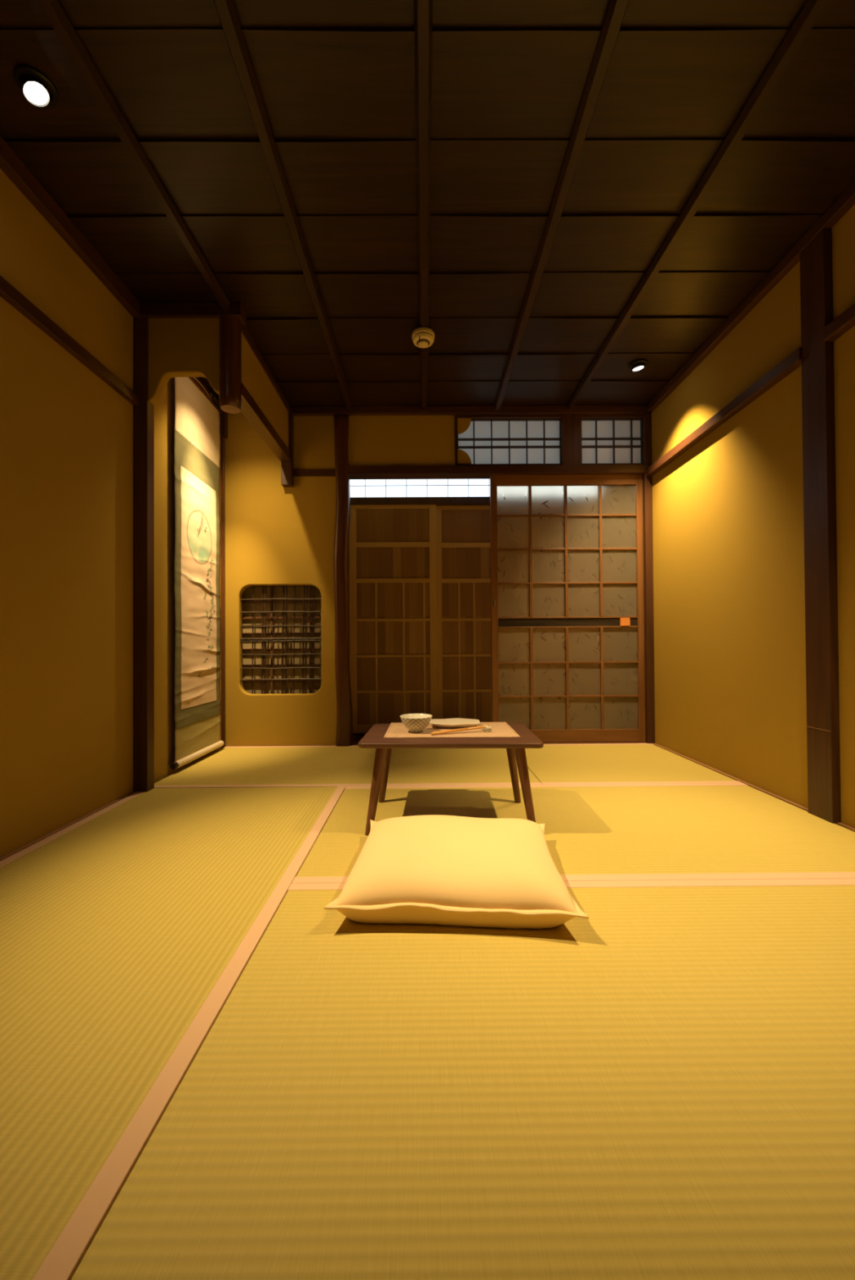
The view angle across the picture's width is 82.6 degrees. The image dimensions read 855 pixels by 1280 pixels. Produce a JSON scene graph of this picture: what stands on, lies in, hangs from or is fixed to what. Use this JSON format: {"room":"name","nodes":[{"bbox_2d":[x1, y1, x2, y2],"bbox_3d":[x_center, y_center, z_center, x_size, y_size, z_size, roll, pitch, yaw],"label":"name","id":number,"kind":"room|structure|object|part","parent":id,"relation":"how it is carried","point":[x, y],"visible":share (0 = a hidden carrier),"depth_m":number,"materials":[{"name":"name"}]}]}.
{"room":"traditional dwelling","nodes":[
{"label":"traditional dwelling","id":0,"kind":"room"},
{"bbox_2d":[0,168,222,857],"bbox_3d":[-1.328,-0.425,1.091,0.090,2.250,4.085,0,-1,0],"label":"wall","id":1,"kind":"structure","parent":0,"point":[66,435],"depth_m":1.74,"materials":[{"name":"paint"}]},
{"bbox_2d":[0,791,136,861],"bbox_3d":[-1.267,0.663,0.577,0.014,0.042,3.080,0,-1,0],"label":"baseboard","id":2,"kind":"structure","parent":1,"relation":"attached to","point":[131,793],"depth_m":1.69,"materials":[{"name":"brown wood"}]},
{"bbox_2d":[0,275,138,405],"bbox_3d":[-1.272,-1.067,0.596,0.026,0.043,3.080,0,-1,0],"label":"trim","id":3,"kind":"structure","parent":1,"relation":"attached to","point":[8,292],"depth_m":1.69,"materials":[{"name":"brown wood"}]},
{"bbox_2d":[0,136,141,317],"bbox_3d":[-1.270,-1.464,0.600,0.035,0.060,3.080,0,-1,0],"label":"trim","id":4,"kind":"structure","parent":1,"relation":"attached to","point":[11,164],"depth_m":1.68,"materials":[{"name":"brown wood"}]},
{"bbox_2d":[192,377,222,412],"bbox_3d":[-1.291,-1.448,2.627,0.032,0.032,0.835,0,-1,0],"label":"trim","id":5,"kind":"structure","parent":1,"relation":"attached to","point":[216,402],"depth_m":2.83,"materials":[{"name":"brown wood"}]},
{"bbox_2d":[219,410,227,438],"bbox_3d":[-1.288,-1.376,3.069,0.040,0.185,0.050,0,-1,0],"label":"trim","id":6,"kind":"structure","parent":1,"relation":"attached to","point":[224,415],"depth_m":3.04,"materials":[{"name":"brown wood"}]},
{"bbox_3d":[-1.262,-1.440,2.640,0.028,0.034,0.016,0,-1,0],"label":"hook","id":7,"kind":"object","parent":1,"relation":"attached to","visible":0},
{"bbox_2d":[169,377,225,769],"bbox_3d":[-1.267,-0.394,2.713,0.035,2.082,0.592,0,-1,0],"label":"scroll","id":8,"kind":"object","parent":7,"relation":"hanging from","point":[197,445],"visible":0.99,"depth_m":2.67,"materials":[{"name":"beige paper"}]},
{"bbox_3d":[-1.259,0.626,2.418,0.031,0.031,0.024,0,-1,0],"label":"roller knob","id":9,"kind":"part","parent":8,"relation":"part of","materials":[{"name":"black wood"}]},
{"bbox_2d":[180,466,217,709],"bbox_3d":[-1.265,-0.269,2.712,0.010,1.257,0.420,0,-1,0],"label":"painting","id":10,"kind":"object","parent":8,"relation":"attached to","point":[198,498],"depth_m":2.69,"materials":[{"name":"beige paper"}]},
{"bbox_3d":[-1.273,-1.407,2.724,0.016,0.016,0.548,0,-1,0],"label":"rod","id":11,"kind":"part","parent":8,"relation":"part of","materials":[{"name":"brown wood"}]},
{"bbox_2d":[148,317,219,404],"bbox_3d":[-1.062,-1.248,2.171,0.363,0.384,0.045,0,-1,0],"label":"wall","id":12,"kind":"structure","parent":0,"point":[178,347],"depth_m":2.15,"materials":[{"name":"paint"}]},
{"bbox_2d":[133,316,154,791],"bbox_3d":[-1.262,-0.388,2.156,0.072,2.102,0.055,0,-1,0],"label":"wooden pillar","id":13,"kind":"structure","parent":12,"relation":"attached to","point":[144,413],"depth_m":2.13,"materials":[{"name":"brown wood"}]},
{"bbox_2d":[139,302,245,324],"bbox_3d":[-1.062,-1.451,2.166,0.485,0.056,0.070,0,-1,0],"label":"trim","id":14,"kind":"structure","parent":12,"relation":"attached to","point":[151,310],"depth_m":2.13,"materials":[{"name":"brown wood"}]},
{"bbox_2d":[241,333,288,448],"bbox_3d":[-0.885,-1.331,2.643,0.032,0.290,0.905,0,-1,0],"label":"wall","id":15,"kind":"structure","parent":0,"point":[255,380],"depth_m":2.58,"materials":[{"name":"paint"}]},
{"bbox_2d":[240,382,289,460],"bbox_3d":[-0.891,-1.158,2.621,0.067,0.057,0.865,0,-1,0],"label":"trim","id":16,"kind":"structure","parent":15,"relation":"attached to","point":[250,409],"depth_m":2.59,"materials":[{"name":"brown wood"}]},
{"bbox_2d":[241,324,289,412],"bbox_3d":[-0.881,-1.455,2.624,0.042,0.041,0.865,0,-1,0],"label":"trim","id":17,"kind":"structure","parent":15,"relation":"attached to","point":[244,331],"depth_m":2.56,"materials":[{"name":"brown wood"}]},
{"bbox_2d":[320,592,321,684],"bbox_3d":[-0.669,-0.389,3.386,0.060,2.280,0.430,0,-1,0],"label":"wall","id":18,"kind":"structure","parent":0,"point":[320,593],"depth_m":3.17,"materials":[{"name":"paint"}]},
{"bbox_2d":[225,411,454,745],"bbox_3d":[0.060,-0.412,3.120,2.725,2.250,0.060,0,-1,0],"label":"wall","id":19,"kind":"structure","parent":0,"point":[276,535],"depth_m":3.09,"materials":[{"name":"paint"}]},
{"bbox_2d":[220,436,225,746],"bbox_3d":[-1.291,-0.314,3.071,0.022,1.970,0.022,0,-1,0],"label":"trim","id":20,"kind":"structure","parent":19,"relation":"attached to","point":[222,438],"depth_m":3.06,"materials":[{"name":"brown wood"}]},
{"bbox_2d":[222,744,335,748],"bbox_3d":[-0.933,0.687,3.071,0.725,0.044,0.007,0,-1,0],"label":"baseboard","id":21,"kind":"structure","parent":19,"relation":"attached to","point":[331,744],"depth_m":3.07,"materials":[{"name":"brown wood"}]},
{"bbox_2d":[240,585,321,693],"bbox_3d":[-0.943,-0.005,3.148,0.740,0.900,0.106,0,-1,0],"label":"window","id":22,"kind":"structure","parent":19,"relation":"in","point":[282,639],"depth_m":3.19,"materials":[{"name":"brown wood"}]},
{"bbox_2d":[280,411,293,487],"bbox_3d":[-0.884,-1.201,3.070,0.067,0.460,0.048,0,-1,0],"label":"trim","id":23,"kind":"structure","parent":19,"relation":"attached to","point":[286,466],"depth_m":3.05,"materials":[{"name":"brown wood"}]},
{"bbox_2d":[293,469,335,476],"bbox_3d":[-0.716,-1.061,3.097,0.268,0.043,0.032,0,-1,0],"label":"trim","id":24,"kind":"structure","parent":19,"relation":"attached to","point":[296,473],"depth_m":3.08,"materials":[{"name":"brown wood"}]},
{"bbox_2d":[333,413,352,746],"bbox_3d":[-0.541,-0.381,3.101,0.116,2.100,0.103,0,-1,0],"label":"post","id":25,"kind":"object","parent":19,"relation":"attached to","point":[341,539],"visible":0.98,"depth_m":3.06,"materials":[{"name":"brown wood"}]},
{"bbox_2d":[454,414,457,465],"bbox_3d":[0.183,-1.266,3.124,0.016,0.330,0.072,0,-1,0],"label":"trim","id":26,"kind":"structure","parent":19,"relation":"attached to","point":[455,415],"depth_m":3.09,"materials":[{"name":"brown wood"}]},
{"bbox_2d":[289,404,649,416],"bbox_3d":[0.269,-1.454,3.085,2.305,0.044,0.035,0,-1,0],"label":"trim","id":27,"kind":"structure","parent":19,"relation":"attached to","point":[633,409],"depth_m":3.07,"materials":[{"name":"brown wood"}]},
{"bbox_2d":[350,741,646,745],"bbox_3d":[0.449,0.681,3.133,1.900,0.049,0.114,0,-1,0],"label":"trim","id":28,"kind":"structure","parent":19,"relation":"attached to","point":[353,743],"depth_m":3.09,"materials":[{"name":"brown wood"}]},
{"bbox_2d":[346,464,651,479],"bbox_3d":[0.456,-1.079,3.129,1.935,0.049,0.110,0,-1,0],"label":"trim","id":29,"kind":"structure","parent":19,"relation":"attached to","point":[447,472],"depth_m":3.08,"materials":[{"name":"brown wood"}]},
{"bbox_2d":[457,417,560,463],"bbox_3d":[0.523,-1.268,3.117,0.668,0.300,0.030,0,-1,0],"label":"window","id":30,"kind":"structure","parent":19,"relation":"in","point":[479,441],"depth_m":3.13,"materials":[{"name":"white paper"}]},
{"bbox_2d":[457,413,643,418],"bbox_3d":[0.783,-1.427,3.124,1.186,0.020,0.060,0,-1,0],"label":"trim","id":31,"kind":"structure","parent":19,"relation":"attached to","point":[557,415],"depth_m":3.10,"materials":[{"name":"brown wood"}]},
{"bbox_2d":[457,462,644,465],"bbox_3d":[0.785,-1.113,3.121,1.186,0.016,0.060,0,-1,0],"label":"trim","id":32,"kind":"structure","parent":19,"relation":"attached to","point":[621,464],"depth_m":3.09,"materials":[{"name":"brown wood"}]},
{"bbox_2d":[489,474,644,742],"bbox_3d":[0.895,-0.206,3.114,0.975,1.716,0.040,0,-1,0],"label":"door","id":33,"kind":"structure","parent":19,"relation":"in","point":[567,599],"depth_m":3.12,"materials":[{"name":"white paper"}]},
{"bbox_3d":[0.548,-0.896,3.125,0.211,0.197,0.003,0,-1,0],"label":"glass pane","id":34,"kind":"part","parent":33,"relation":"part of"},
{"bbox_3d":[0.549,-0.688,3.123,0.211,0.216,0.003,0,-1,0],"label":"glass pane","id":35,"kind":"part","parent":33,"relation":"part of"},
{"bbox_3d":[0.551,-0.471,3.120,0.211,0.218,0.003,0,-1,0],"label":"glass pane","id":36,"kind":"part","parent":33,"relation":"part of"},
{"bbox_3d":[0.552,-0.252,3.118,0.211,0.220,0.003,0,-1,0],"label":"glass pane","id":37,"kind":"part","parent":33,"relation":"part of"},
{"bbox_3d":[0.554,0.033,3.115,0.211,0.226,0.003,0,-1,0],"label":"glass pane","id":38,"kind":"part","parent":33,"relation":"part of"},
{"bbox_3d":[0.555,0.254,3.113,0.211,0.215,0.003,0,-1,0],"label":"glass pane","id":39,"kind":"part","parent":33,"relation":"part of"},
{"bbox_3d":[0.557,0.468,3.110,0.211,0.214,0.003,0,-1,0],"label":"glass pane","id":40,"kind":"part","parent":33,"relation":"part of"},
{"bbox_3d":[0.771,-0.898,3.126,0.220,0.197,0.003,0,-1,0],"label":"glass pane","id":41,"kind":"part","parent":33,"relation":"part of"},
{"bbox_3d":[0.773,-0.689,3.124,0.220,0.216,0.003,0,-1,0],"label":"glass pane","id":42,"kind":"part","parent":33,"relation":"part of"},
{"bbox_3d":[0.774,-0.472,3.122,0.220,0.218,0.003,0,-1,0],"label":"glass pane","id":43,"kind":"part","parent":33,"relation":"part of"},
{"bbox_3d":[0.775,-0.253,3.119,0.220,0.220,0.003,0,-1,0],"label":"glass pane","id":44,"kind":"part","parent":33,"relation":"part of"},
{"bbox_3d":[0.777,0.032,3.116,0.220,0.226,0.003,0,-1,0],"label":"glass pane","id":45,"kind":"part","parent":33,"relation":"part of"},
{"bbox_3d":[0.779,0.252,3.114,0.220,0.215,0.003,0,-1,0],"label":"glass pane","id":46,"kind":"part","parent":33,"relation":"part of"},
{"bbox_3d":[0.780,0.467,3.111,0.220,0.214,0.003,0,-1,0],"label":"glass pane","id":47,"kind":"part","parent":33,"relation":"part of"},
{"bbox_3d":[0.890,-1.029,3.128,0.892,0.070,0.030,0,-1,0],"label":"rail","id":48,"kind":"part","parent":33,"relation":"part of","materials":[{"name":"brown wood"}]},
{"bbox_3d":[0.896,-0.113,3.118,0.892,0.052,0.014,0,-1,0],"label":"panel","id":49,"kind":"part","parent":33,"relation":"part of","materials":[{"name":"brown wood"}]},
{"bbox_3d":[0.896,-0.144,3.118,0.892,0.010,0.024,0,-1,0],"label":"band rail","id":50,"kind":"part","parent":33,"relation":"part of","materials":[{"name":"brown wood"}]},
{"bbox_3d":[0.896,-0.082,3.117,0.892,0.010,0.024,0,-1,0],"label":"band rail","id":51,"kind":"part","parent":33,"relation":"part of","materials":[{"name":"brown wood"}]},
{"bbox_3d":[0.996,-0.899,3.127,0.214,0.197,0.003,0,-1,0],"label":"glass pane","id":52,"kind":"part","parent":33,"relation":"part of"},
{"bbox_3d":[0.998,-0.691,3.125,0.214,0.216,0.003,0,-1,0],"label":"glass pane","id":53,"kind":"part","parent":33,"relation":"part of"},
{"bbox_3d":[0.999,-0.474,3.123,0.214,0.218,0.003,0,-1,0],"label":"glass pane","id":54,"kind":"part","parent":33,"relation":"part of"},
{"bbox_3d":[1.000,-0.255,3.120,0.214,0.220,0.003,0,-1,0],"label":"glass pane","id":55,"kind":"part","parent":33,"relation":"part of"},
{"bbox_3d":[1.002,0.030,3.117,0.214,0.226,0.003,0,-1,0],"label":"glass pane","id":56,"kind":"part","parent":33,"relation":"part of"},
{"bbox_3d":[1.004,0.251,3.115,0.214,0.215,0.003,0,-1,0],"label":"glass pane","id":57,"kind":"part","parent":33,"relation":"part of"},
{"bbox_3d":[0.901,0.611,3.110,0.892,0.082,0.030,0,-1,0],"label":"rail","id":58,"kind":"part","parent":33,"relation":"part of","materials":[{"name":"brown wood"}]},
{"bbox_3d":[1.005,0.465,3.112,0.214,0.214,0.003,0,-1,0],"label":"glass pane","id":59,"kind":"part","parent":33,"relation":"part of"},
{"bbox_3d":[1.226,-0.901,3.128,0.229,0.197,0.003,0,-1,0],"label":"glass pane","id":60,"kind":"part","parent":33,"relation":"part of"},
{"bbox_3d":[1.227,-0.692,3.126,0.229,0.216,0.003,0,-1,0],"label":"glass pane","id":61,"kind":"part","parent":33,"relation":"part of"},
{"bbox_3d":[1.228,-0.475,3.124,0.229,0.218,0.003,0,-1,0],"label":"glass pane","id":62,"kind":"part","parent":33,"relation":"part of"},
{"bbox_3d":[1.230,-0.256,3.121,0.229,0.220,0.003,0,-1,0],"label":"glass pane","id":63,"kind":"part","parent":33,"relation":"part of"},
{"bbox_3d":[1.232,0.029,3.118,0.229,0.226,0.003,0,-1,0],"label":"glass pane","id":64,"kind":"part","parent":33,"relation":"part of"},
{"bbox_3d":[1.233,0.249,3.116,0.229,0.215,0.003,0,-1,0],"label":"glass pane","id":65,"kind":"part","parent":33,"relation":"part of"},
{"bbox_3d":[1.234,0.464,3.114,0.229,0.214,0.003,0,-1,0],"label":"glass pane","id":66,"kind":"part","parent":33,"relation":"part of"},
{"bbox_3d":[1.262,-0.116,3.108,0.062,0.052,0.010,0,-1,0],"label":"finger pull","id":67,"kind":"part","parent":33,"relation":"part of","materials":[{"name":"orange wood"}]},
{"bbox_2d":[560,413,582,465],"bbox_3d":[0.917,-1.271,3.126,0.125,0.330,0.075,0,-1,0],"label":"trim","id":68,"kind":"structure","parent":19,"relation":"attached to","point":[571,424],"depth_m":3.09,"materials":[{"name":"brown wood"}]},
{"bbox_2d":[581,417,642,463],"bbox_3d":[1.179,-1.272,3.124,0.401,0.300,0.022,0,-1,0],"label":"window","id":69,"kind":"structure","parent":19,"relation":"in","point":[604,441],"depth_m":3.13,"materials":[{"name":"white paper"}]},
{"bbox_2d":[348,549,366,733],"bbox_3d":[0.393,-0.394,3.586,2.105,2.280,0.040,0,-1,0],"label":"wall","id":70,"kind":"structure","parent":0,"point":[348,549],"depth_m":3.56,"materials":[{"name":"paint"}]},
{"bbox_2d":[349,504,437,733],"bbox_3d":[-0.248,-0.155,3.527,0.630,1.650,0.028,0,-1,0],"label":"door","id":71,"kind":"structure","parent":70,"relation":"in","point":[393,573],"depth_m":3.52,"materials":[{"name":"brown wood"}]},
{"bbox_3d":[-0.243,0.640,3.517,0.530,0.060,0.023,0,-1,0],"label":"rail","id":72,"kind":"part","parent":71,"relation":"part of","materials":[{"name":"brown wood"}]},
{"bbox_3d":[-0.250,-0.430,3.528,0.530,0.030,0.023,0,-1,0],"label":"rail","id":73,"kind":"part","parent":71,"relation":"part of","materials":[{"name":"brown wood"}]},
{"bbox_3d":[-0.251,-0.691,3.531,0.530,0.035,0.023,0,-1,0],"label":"rail","id":74,"kind":"part","parent":71,"relation":"part of","materials":[{"name":"brown wood"}]},
{"bbox_3d":[-0.253,-0.966,3.534,0.530,0.028,0.023,0,-1,0],"label":"rail","id":75,"kind":"part","parent":71,"relation":"part of","materials":[{"name":"brown wood"}]},
{"bbox_3d":[-0.248,-0.145,3.525,0.530,0.020,0.023,0,-1,0],"label":"rail","id":76,"kind":"part","parent":71,"relation":"part of","materials":[{"name":"brown wood"}]},
{"bbox_3d":[-0.244,0.373,3.519,0.530,0.017,0.023,0,-1,0],"label":"rail","id":77,"kind":"part","parent":71,"relation":"part of","materials":[{"name":"brown wood"}]},
{"bbox_3d":[-0.246,0.116,3.522,0.530,0.017,0.023,0,-1,0],"label":"rail","id":78,"kind":"part","parent":71,"relation":"part of","materials":[{"name":"brown wood"}]},
{"bbox_2d":[349,479,489,497],"bbox_3d":[0.387,-1.281,3.541,2.065,0.500,0.050,0,-1,0],"label":"window","id":79,"kind":"structure","parent":70,"relation":"in","point":[358,487],"depth_m":3.55,"materials":[{"name":"white paper"}]},
{"bbox_2d":[350,496,489,506],"bbox_3d":[0.389,-1.007,3.537,2.065,0.049,0.072,0,-1,0],"label":"trim","id":80,"kind":"structure","parent":70,"relation":"attached to","point":[467,500],"depth_m":3.50,"materials":[{"name":"brown wood"}]},
{"bbox_2d":[435,505,491,722],"bbox_3d":[0.392,-0.159,3.560,0.670,1.650,0.028,0,-1,0],"label":"door","id":81,"kind":"structure","parent":70,"relation":"in","point":[463,544],"depth_m":3.56,"materials":[{"name":"brown wood"}]},
{"bbox_3d":[0.387,-0.970,3.567,0.570,0.028,0.023,0,-1,0],"label":"rail","id":82,"kind":"part","parent":81,"relation":"part of","materials":[{"name":"brown wood"}]},
{"bbox_3d":[0.392,-0.149,3.558,0.570,0.020,0.023,0,-1,0],"label":"rail","id":83,"kind":"part","parent":81,"relation":"part of","materials":[{"name":"brown wood"}]},
{"bbox_3d":[0.390,-0.434,3.561,0.570,0.030,0.023,0,-1,0],"label":"rail","id":84,"kind":"part","parent":81,"relation":"part of","materials":[{"name":"brown wood"}]},
{"bbox_3d":[0.389,-0.695,3.564,0.570,0.035,0.023,0,-1,0],"label":"rail","id":85,"kind":"part","parent":81,"relation":"part of","materials":[{"name":"brown wood"}]},
{"bbox_3d":[0.395,0.369,3.553,0.570,0.017,0.023,0,-1,0],"label":"rail","id":86,"kind":"part","parent":81,"relation":"part of","materials":[{"name":"brown wood"}]},
{"bbox_3d":[0.394,0.112,3.555,0.570,0.017,0.023,0,-1,0],"label":"rail","id":87,"kind":"part","parent":81,"relation":"part of","materials":[{"name":"brown wood"}]},
{"bbox_2d":[352,733,365,741],"bbox_3d":[0.421,0.710,3.377,2.185,0.068,0.395,0,-1,0],"label":"floor","id":88,"kind":"structure","parent":0,"point":[356,737],"depth_m":3.43,"materials":[{"name":"brown wood"}]},
{"bbox_2d":[0,0,854,411],"bbox_3d":[0.070,-1.493,1.122,2.820,0.052,4.110,0,-1,0],"label":"ceiling","id":89,"kind":"structure","parent":0,"point":[567,194],"depth_m":1.52,"materials":[{"name":"brown wood"}]},
{"bbox_2d":[13,63,58,106],"bbox_3d":[-1.048,-1.489,1.305,0.095,0.072,0.094,0,-1,0],"label":"recessed light","id":90,"kind":"object","parent":89,"relation":"in","point":[30,80],"visible":0.99,"depth_m":1.29,"materials":[{"name":"black metal"}]},
{"bbox_2d":[219,309,241,413],"bbox_3d":[-0.880,-1.255,2.175,0.093,0.450,0.092,0,-1,0],"label":"post","id":91,"kind":"object","parent":89,"relation":"hanging from","point":[230,327],"visible":0.93,"depth_m":2.14,"materials":[{"name":"brown wood"}]},
{"bbox_2d":[411,327,434,347],"bbox_3d":[-0.020,-1.426,2.308,0.108,0.054,0.108,0,-1,0],"label":"smoke detector","id":92,"kind":"object","parent":89,"relation":"attached to","point":[422,337],"visible":1,"depth_m":2.28,"materials":[{"name":"beige plastic"}]},
{"bbox_2d":[628,359,647,371],"bbox_3d":[1.138,-1.491,2.627,0.094,0.065,0.094,0,-1,0],"label":"recessed light","id":93,"kind":"object","parent":89,"relation":"in","point":[637,365],"visible":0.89,"depth_m":2.60,"materials":[{"name":"black metal"}]},
{"bbox_2d":[852,71,854,85],"bbox_3d":[1.174,-1.504,1.272,0.094,0.087,0.094,0,-1,0],"label":"recessed light","id":94,"kind":"object","parent":89,"relation":"in","point":[853,78],"visible":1,"depth_m":1.30,"materials":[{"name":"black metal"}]},
{"bbox_2d":[651,204,854,828],"bbox_3d":[1.477,-0.443,1.104,0.080,2.250,4.085,0,-1,0],"label":"wall","id":95,"kind":"structure","parent":0,"point":[728,537],"depth_m":2.16,"materials":[{"name":"paint"}]},
{"bbox_2d":[641,413,654,743],"bbox_3d":[1.405,-0.391,3.131,0.046,2.096,0.110,0,-1,0],"label":"trim","id":96,"kind":"structure","parent":95,"relation":"attached to","point":[646,419],"depth_m":3.08,"materials":[{"name":"brown wood"}]},
{"bbox_2d":[645,346,801,475],"bbox_3d":[1.407,-1.066,2.448,0.040,0.046,1.260,0,-1,0],"label":"trim","id":97,"kind":"structure","parent":95,"relation":"attached to","point":[790,363],"depth_m":2.21,"materials":[{"name":"brown wood"}]},
{"bbox_2d":[646,180,854,413],"bbox_3d":[1.413,-1.483,1.090,0.035,0.044,4.035,0,-1,0],"label":"trim","id":98,"kind":"structure","parent":95,"relation":"attached to","point":[846,201],"depth_m":2.04,"materials":[{"name":"brown wood"}]},
{"bbox_2d":[653,743,854,831],"bbox_3d":[1.436,0.651,1.062,0.016,0.043,4.025,0,-1,0],"label":"baseboard","id":99,"kind":"structure","parent":95,"relation":"attached to","point":[842,824],"depth_m":2.14,"materials":[{"name":"brown wood"}]},
{"bbox_2d":[806,726,830,732],"bbox_3d":[1.411,0.320,1.753,0.006,0.003,0.102,0,-1,0],"label":"trim","id":100,"kind":"structure","parent":95,"relation":"attached to","point":[806,726],"depth_m":1.75,"materials":[{"name":"brown wood"}]},
{"bbox_2d":[799,227,840,823],"bbox_3d":[1.424,-0.409,1.761,0.040,2.102,0.110,0,-1,0],"label":"wooden pillar","id":101,"kind":"structure","parent":95,"relation":"attached to","point":[820,531],"depth_m":1.74,"materials":[{"name":"brown wood"}]},
{"bbox_2d":[822,302,854,341],"bbox_3d":[1.416,-1.088,0.391,0.040,0.046,2.645,0,-1,0],"label":"trim","id":102,"kind":"structure","parent":95,"relation":"attached to","point":[843,322],"depth_m":1.65,"materials":[{"name":"brown wood"}]},
{"bbox_3d":[0.050,0.727,1.065,3.300,0.068,4.045,0,-1,0],"label":"floor","id":103,"kind":"structure","parent":0,"visible":0},
{"bbox_2d":[0,786,345,1279],"bbox_3d":[-0.811,0.673,1.288,0.897,0.051,1.777,0,-1,0],"label":"mat","id":104,"kind":"object","parent":103,"relation":"on","point":[126,931],"visible":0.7,"depth_m":0.94,"materials":[{"name":"beige wicker"}]},
{"bbox_2d":[154,745,542,788],"bbox_3d":[-0.375,0.685,2.623,1.782,0.051,0.888,0,-1,0],"label":"mat","id":105,"kind":"object","parent":103,"relation":"on","point":[322,766],"visible":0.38,"depth_m":2.49,"materials":[{"name":"yellow plant"}]},
{"bbox_2d":[71,878,854,1279],"bbox_3d":[0.534,0.660,0.850,1.785,0.051,0.888,0,-1,0],"label":"mat","id":106,"kind":"object","parent":103,"relation":"on","point":[658,1084],"visible":1,"depth_m":0.66,"materials":[{"name":"beige wicker"}]},
{"bbox_2d":[291,782,854,883],"bbox_3d":[0.530,0.670,1.739,1.785,0.051,0.888,0,-1,0],"label":"mat","id":107,"kind":"object","parent":103,"relation":"on","point":[726,831],"visible":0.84,"depth_m":1.65,"materials":[{"name":"beige wicker"}]},
{"bbox_2d":[358,723,543,835],"bbox_3d":[0.082,0.493,1.785,0.610,0.309,0.406,0,-1,2],"label":"table","id":108,"kind":"object","parent":107,"relation":"on","point":[515,747],"visible":0.8,"depth_m":1.62,"materials":[{"name":"brown wood"}]},
{"bbox_3d":[-0.172,0.501,1.641,0.085,0.293,0.037,0,-1,-43],"label":"leg","id":109,"kind":"part","parent":108,"relation":"part of","materials":[{"name":"brown wood"}]},
{"bbox_3d":[-0.162,0.504,1.944,0.037,0.293,0.085,0,-1,-43],"label":"leg","id":110,"kind":"part","parent":108,"relation":"part of","materials":[{"name":"brown wood"}]},
{"bbox_2d":[383,721,519,737],"bbox_3d":[0.085,0.338,1.842,0.472,0.003,0.324,0,-1,0],"label":"placemat","id":111,"kind":"object","parent":108,"relation":"on","point":[499,729],"visible":0.61,"depth_m":1.77,"materials":[{"name":"beige fabric"}]},
{"bbox_2d":[400,713,431,733],"bbox_3d":[-0.042,0.308,1.787,0.119,0.059,0.119,0,-1,0],"label":"rice bowl","id":112,"kind":"object","parent":111,"relation":"on","point":[415,722],"visible":1,"depth_m":1.75,"materials":[{"name":"ceramic"}]},
{"bbox_2d":[429,718,479,728],"bbox_3d":[0.105,0.327,1.902,0.197,0.022,0.143,0,-1,1],"label":"rectangular plate","id":113,"kind":"object","parent":111,"relation":"on","point":[446,722],"visible":0.95,"depth_m":1.89,"materials":[{"name":"white ceramic"}]},
{"bbox_2d":[432,725,484,732],"bbox_3d":[0.124,0.326,1.766,0.222,0.020,0.009,0,-1,-17],"label":"chopstick","id":114,"kind":"object","parent":111,"relation":"on","point":[481,726],"visible":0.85,"depth_m":1.76,"materials":[{"name":"brown wood"}]},
{"bbox_2d":[431,725,489,735],"bbox_3d":[0.122,0.326,1.753,0.228,0.020,0.009,0,-1,-19],"label":"chopstick","id":115,"kind":"object","parent":111,"relation":"on","point":[477,727],"visible":0.98,"depth_m":1.74,"materials":[{"name":"brown wood"}]},
{"bbox_2d":[482,724,491,732],"bbox_3d":[0.220,0.326,1.797,0.022,0.020,0.054,0,-1,-9],"label":"chopstick rest","id":116,"kind":"object","parent":111,"relation":"on","point":[487,729],"visible":0.95,"depth_m":1.77,"materials":[{"name":"white ceramic"}]},
{"bbox_3d":[0.335,0.501,1.929,0.085,0.293,0.037,0,-1,-43],"label":"leg","id":117,"kind":"part","parent":108,"relation":"part of","materials":[{"name":"brown wood"}]},
{"bbox_3d":[0.326,0.498,1.626,0.037,0.293,0.085,0,-1,-43],"label":"leg","id":118,"kind":"part","parent":108,"relation":"part of","materials":[{"name":"brown wood"}]},
{"bbox_2d":[324,814,588,928],"bbox_3d":[0.075,0.586,1.312,0.568,0.112,0.539,0,-1,4],"label":"floor cushion","id":119,"kind":"object","parent":107,"relation":"on","point":[438,869],"visible":1,"depth_m":1.12,"materials":[{"name":"yellow fabric"}]},
{"bbox_2d":[524,743,741,784],"bbox_3d":[0.968,0.677,2.630,0.901,0.051,0.888,0,-1,0],"label":"mat","id":120,"kind":"object","parent":103,"relation":"on","point":[552,763],"visible":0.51,"depth_m":2.50,"materials":[{"name":"yellow plant"}]}
]}

